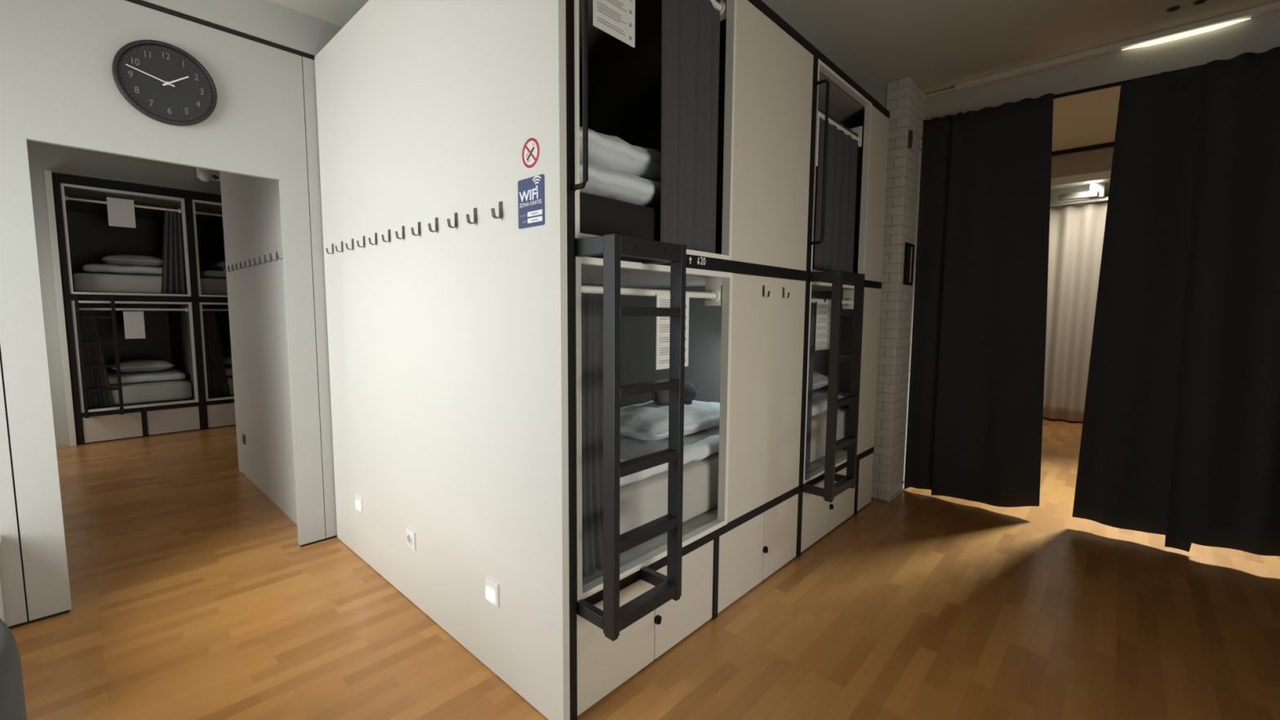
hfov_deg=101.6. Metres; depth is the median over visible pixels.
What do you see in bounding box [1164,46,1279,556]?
curtain
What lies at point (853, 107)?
bunk bed
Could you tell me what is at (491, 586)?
step light
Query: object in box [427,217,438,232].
coat hook
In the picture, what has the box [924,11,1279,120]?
wall
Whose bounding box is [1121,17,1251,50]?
diffuser
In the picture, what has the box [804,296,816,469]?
curtain
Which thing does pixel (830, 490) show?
ladder
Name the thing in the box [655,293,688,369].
notice sheet
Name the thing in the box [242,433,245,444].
power socket
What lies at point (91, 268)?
blanket
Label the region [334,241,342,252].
coat hook
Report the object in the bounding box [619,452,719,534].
mattress
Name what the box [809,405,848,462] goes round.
mattress
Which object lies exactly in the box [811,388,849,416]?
blanket
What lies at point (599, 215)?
mattress
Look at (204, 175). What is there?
wall fixture
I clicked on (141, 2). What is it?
trim
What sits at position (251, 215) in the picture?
wall
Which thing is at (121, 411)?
ladder
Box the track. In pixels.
[1049,182,1108,207]
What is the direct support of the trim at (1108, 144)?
attached to the wall at (1054, 193)
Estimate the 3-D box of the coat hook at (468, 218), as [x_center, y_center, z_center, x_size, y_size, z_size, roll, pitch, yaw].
[-0.612,-0.524,1.896,0.017,0.059,0.034,5,7,42]
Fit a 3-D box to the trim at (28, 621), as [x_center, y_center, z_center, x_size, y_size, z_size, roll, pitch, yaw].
[-2.874,-0.216,2.048,0.022,2.822,2.923,5,7,42]
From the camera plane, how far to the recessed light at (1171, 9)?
2.83 m
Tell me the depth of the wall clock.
2.51 m
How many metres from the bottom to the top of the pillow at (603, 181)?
0.126 m
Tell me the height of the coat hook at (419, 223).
0.059 m
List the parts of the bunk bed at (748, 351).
post, grab handle, locker door, curtain rod, opening frame, opening frame, locker door, rail, rail, post, curtain rod, locker door, panel, panel, locker door, rail, post, grab handle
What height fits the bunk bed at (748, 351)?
2.800 m
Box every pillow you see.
[100,253,162,266]
[111,360,174,372]
[212,261,226,271]
[223,355,231,365]
[579,126,661,184]
[579,160,660,209]
[620,399,719,439]
[812,371,828,391]
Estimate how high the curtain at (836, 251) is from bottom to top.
0.905 m
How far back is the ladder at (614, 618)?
1.67 m
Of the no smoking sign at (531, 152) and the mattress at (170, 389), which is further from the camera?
the mattress at (170, 389)
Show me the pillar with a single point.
(905, 100)
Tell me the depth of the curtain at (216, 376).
6.25 m
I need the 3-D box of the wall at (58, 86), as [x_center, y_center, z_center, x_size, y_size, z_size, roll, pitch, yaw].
[-1.661,-0.445,3.347,0.040,3.060,6.500,5,7,42]
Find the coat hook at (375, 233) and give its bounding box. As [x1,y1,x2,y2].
[368,232,377,244]
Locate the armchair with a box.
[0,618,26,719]
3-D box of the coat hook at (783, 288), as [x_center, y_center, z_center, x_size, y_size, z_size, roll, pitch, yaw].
[0.744,-0.342,2.664,0.034,0.059,0.017,5,7,42]
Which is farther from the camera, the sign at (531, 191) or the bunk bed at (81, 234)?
the bunk bed at (81, 234)
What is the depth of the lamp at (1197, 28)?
3.12 m
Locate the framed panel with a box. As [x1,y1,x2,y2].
[902,242,915,285]
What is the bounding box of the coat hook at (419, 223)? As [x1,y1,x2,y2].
[410,222,420,235]
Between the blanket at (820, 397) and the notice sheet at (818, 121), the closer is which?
the notice sheet at (818, 121)
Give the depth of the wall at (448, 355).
2.06 m
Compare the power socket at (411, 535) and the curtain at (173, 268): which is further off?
the curtain at (173, 268)
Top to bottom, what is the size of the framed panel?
0.304 m
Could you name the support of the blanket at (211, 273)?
on the mattress at (218, 286)
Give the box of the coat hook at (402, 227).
[395,226,404,239]
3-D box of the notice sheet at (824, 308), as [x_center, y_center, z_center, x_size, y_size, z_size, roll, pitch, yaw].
[1.121,-0.216,3.189,0.006,0.309,0.207,5,7,42]
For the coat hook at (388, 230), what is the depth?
2.42 m
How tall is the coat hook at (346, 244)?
0.059 m
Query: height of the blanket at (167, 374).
0.105 m
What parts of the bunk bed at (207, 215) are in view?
rail, curtain rod, opening frame, rail, curtain rod, opening frame, rail, drawer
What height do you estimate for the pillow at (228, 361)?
0.141 m
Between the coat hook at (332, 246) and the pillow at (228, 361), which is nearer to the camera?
the coat hook at (332, 246)
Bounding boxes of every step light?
[355,493,363,512]
[484,576,499,607]
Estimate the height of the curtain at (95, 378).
1.055 m
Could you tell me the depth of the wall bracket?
3.70 m
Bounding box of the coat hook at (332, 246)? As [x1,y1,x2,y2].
[325,243,333,253]
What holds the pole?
attached to the wall at (1259, 34)
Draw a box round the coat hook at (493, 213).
[490,201,502,218]
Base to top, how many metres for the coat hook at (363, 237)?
0.059 m
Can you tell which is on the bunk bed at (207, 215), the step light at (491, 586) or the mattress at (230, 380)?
the mattress at (230, 380)
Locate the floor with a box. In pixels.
[10,415,1279,719]
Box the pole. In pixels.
[923,52,1262,123]
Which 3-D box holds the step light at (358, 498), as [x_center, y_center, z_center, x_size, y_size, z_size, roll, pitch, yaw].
[-1.567,0.797,2.910,0.084,0.090,0.012,5,7,42]
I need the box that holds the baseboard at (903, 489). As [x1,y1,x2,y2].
[888,488,904,502]
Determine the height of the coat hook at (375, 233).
0.059 m
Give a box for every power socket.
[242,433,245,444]
[405,527,415,550]
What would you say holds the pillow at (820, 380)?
on the blanket at (820, 397)
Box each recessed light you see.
[1166,5,1180,12]
[1193,0,1207,4]
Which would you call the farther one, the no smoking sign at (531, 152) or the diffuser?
the diffuser
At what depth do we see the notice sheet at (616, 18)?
1.85 m
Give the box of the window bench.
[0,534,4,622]
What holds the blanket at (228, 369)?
on the mattress at (230, 380)
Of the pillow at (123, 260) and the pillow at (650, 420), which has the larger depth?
the pillow at (123, 260)
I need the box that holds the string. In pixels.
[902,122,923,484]
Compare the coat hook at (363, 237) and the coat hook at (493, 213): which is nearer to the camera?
the coat hook at (493, 213)
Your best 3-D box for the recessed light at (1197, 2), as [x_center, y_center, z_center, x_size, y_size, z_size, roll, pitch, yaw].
[2.963,-1.894,2.762,0.052,0.008,0.052,5,7,42]
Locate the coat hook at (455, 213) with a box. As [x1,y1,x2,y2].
[446,212,457,228]
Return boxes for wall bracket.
[907,129,915,148]
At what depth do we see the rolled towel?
2.73 m
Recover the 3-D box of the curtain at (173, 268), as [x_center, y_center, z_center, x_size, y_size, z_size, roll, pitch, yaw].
[-5.314,-1.231,5.914,0.030,0.955,0.213,5,7,42]
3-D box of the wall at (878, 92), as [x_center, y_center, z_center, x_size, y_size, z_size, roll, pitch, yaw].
[1.126,-0.555,4.760,2.130,3.060,0.414,5,7,42]
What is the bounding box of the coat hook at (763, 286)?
[761,285,769,297]
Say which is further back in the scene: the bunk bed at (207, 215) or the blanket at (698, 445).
the bunk bed at (207, 215)
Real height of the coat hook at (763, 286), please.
0.059 m
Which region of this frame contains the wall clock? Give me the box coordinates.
[111,39,217,126]
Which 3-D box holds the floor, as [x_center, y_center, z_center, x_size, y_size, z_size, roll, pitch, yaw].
[-0.351,0.958,5.189,13.000,0.050,11.400,5,7,42]
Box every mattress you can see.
[72,272,182,294]
[81,378,191,404]
[200,277,227,295]
[226,376,234,395]
[579,191,722,254]
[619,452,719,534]
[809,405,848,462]
[812,245,858,273]
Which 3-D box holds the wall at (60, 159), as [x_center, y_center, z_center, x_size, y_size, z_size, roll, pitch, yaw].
[-5.358,-0.689,5.765,4.350,3.060,4.650,5,7,42]
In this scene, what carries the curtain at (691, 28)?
hanging from the bunk bed at (748, 351)
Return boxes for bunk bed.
[44,169,208,446]
[191,191,235,427]
[565,0,829,719]
[800,50,889,552]
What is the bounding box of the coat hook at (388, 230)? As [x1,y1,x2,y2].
[381,229,390,242]
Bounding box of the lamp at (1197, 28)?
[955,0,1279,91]
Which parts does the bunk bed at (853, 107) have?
locker door, curtain rod, opening frame, rail, curtain rod, opening frame, locker door, rail, rail, post, locker door, panel, panel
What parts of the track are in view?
track motor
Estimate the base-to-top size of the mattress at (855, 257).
0.174 m
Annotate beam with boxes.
[1050,146,1113,186]
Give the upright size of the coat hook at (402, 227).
0.059 m
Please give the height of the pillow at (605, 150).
0.141 m
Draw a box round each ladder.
[74,295,124,418]
[574,233,686,641]
[801,270,865,502]
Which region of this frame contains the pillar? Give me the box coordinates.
[871,75,925,501]
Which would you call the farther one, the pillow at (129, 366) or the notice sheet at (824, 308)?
the pillow at (129, 366)
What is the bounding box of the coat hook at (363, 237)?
[356,235,364,247]
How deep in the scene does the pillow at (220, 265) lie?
6.55 m
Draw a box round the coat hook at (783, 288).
[782,287,790,298]
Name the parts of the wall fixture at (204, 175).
lamp shade, arm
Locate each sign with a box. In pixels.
[517,173,544,228]
[521,136,540,169]
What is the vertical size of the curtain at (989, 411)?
2.831 m
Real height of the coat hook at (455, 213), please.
0.059 m
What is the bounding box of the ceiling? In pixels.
[51,0,1279,191]
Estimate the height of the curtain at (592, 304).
1.045 m
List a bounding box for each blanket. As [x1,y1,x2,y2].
[81,264,162,275]
[106,368,186,384]
[199,269,226,279]
[225,365,232,376]
[619,424,719,485]
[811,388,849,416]
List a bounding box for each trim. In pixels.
[0,70,336,629]
[124,0,315,60]
[925,87,955,97]
[1051,142,1114,155]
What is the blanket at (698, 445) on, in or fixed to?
on the mattress at (643, 500)
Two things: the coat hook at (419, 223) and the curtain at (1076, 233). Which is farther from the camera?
the curtain at (1076, 233)
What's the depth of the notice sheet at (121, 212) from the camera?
5.59 m
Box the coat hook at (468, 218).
[466,207,476,224]
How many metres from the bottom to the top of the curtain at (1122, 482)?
2.760 m
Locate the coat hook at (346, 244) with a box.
[345,238,353,249]
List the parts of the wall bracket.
plate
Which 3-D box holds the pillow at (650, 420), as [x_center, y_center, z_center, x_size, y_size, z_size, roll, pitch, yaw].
[0.150,0.299,2.732,0.504,0.151,0.763,5,7,42]
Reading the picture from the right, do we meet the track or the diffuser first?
the diffuser
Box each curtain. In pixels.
[79,310,115,408]
[160,208,186,293]
[202,311,230,396]
[581,282,603,576]
[660,0,720,253]
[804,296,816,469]
[813,109,858,272]
[903,111,961,489]
[931,93,1053,506]
[1043,201,1107,421]
[1071,66,1201,535]
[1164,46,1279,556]
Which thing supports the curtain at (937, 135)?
hanging from the pole
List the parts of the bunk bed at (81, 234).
panel, post, drawer, rail, curtain rod, opening frame, rail, curtain rod, opening frame, rail, post, drawer, post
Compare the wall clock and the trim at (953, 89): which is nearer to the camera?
the wall clock
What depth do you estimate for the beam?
5.22 m
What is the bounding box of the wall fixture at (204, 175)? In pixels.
[195,167,220,182]
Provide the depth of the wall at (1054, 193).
6.83 m
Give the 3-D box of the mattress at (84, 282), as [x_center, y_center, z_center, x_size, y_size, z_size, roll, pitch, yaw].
[-6.240,-0.893,6.347,1.882,0.228,0.888,5,7,42]
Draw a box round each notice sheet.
[106,196,135,227]
[123,311,145,338]
[592,0,635,48]
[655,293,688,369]
[815,298,831,350]
[816,111,819,166]
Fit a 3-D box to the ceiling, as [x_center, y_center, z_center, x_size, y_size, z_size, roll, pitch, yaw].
[-0.331,-2.139,4.908,13.000,0.050,11.400,5,7,42]
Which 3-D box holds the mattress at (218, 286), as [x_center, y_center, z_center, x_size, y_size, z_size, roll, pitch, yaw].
[-5.574,-0.954,7.066,1.882,0.228,0.849,5,7,42]
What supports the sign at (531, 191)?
attached to the wall at (448, 355)
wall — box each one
[0,0,342,626]
[26,140,221,445]
[219,171,297,524]
[314,0,569,719]
[863,82,887,107]
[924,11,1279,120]
[1043,182,1109,422]
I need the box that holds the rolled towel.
[651,382,697,404]
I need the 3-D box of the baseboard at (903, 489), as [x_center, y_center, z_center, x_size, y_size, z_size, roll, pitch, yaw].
[2.009,1.043,4.071,0.011,0.012,0.423,5,7,42]
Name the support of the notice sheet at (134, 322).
hanging from the bunk bed at (81, 234)

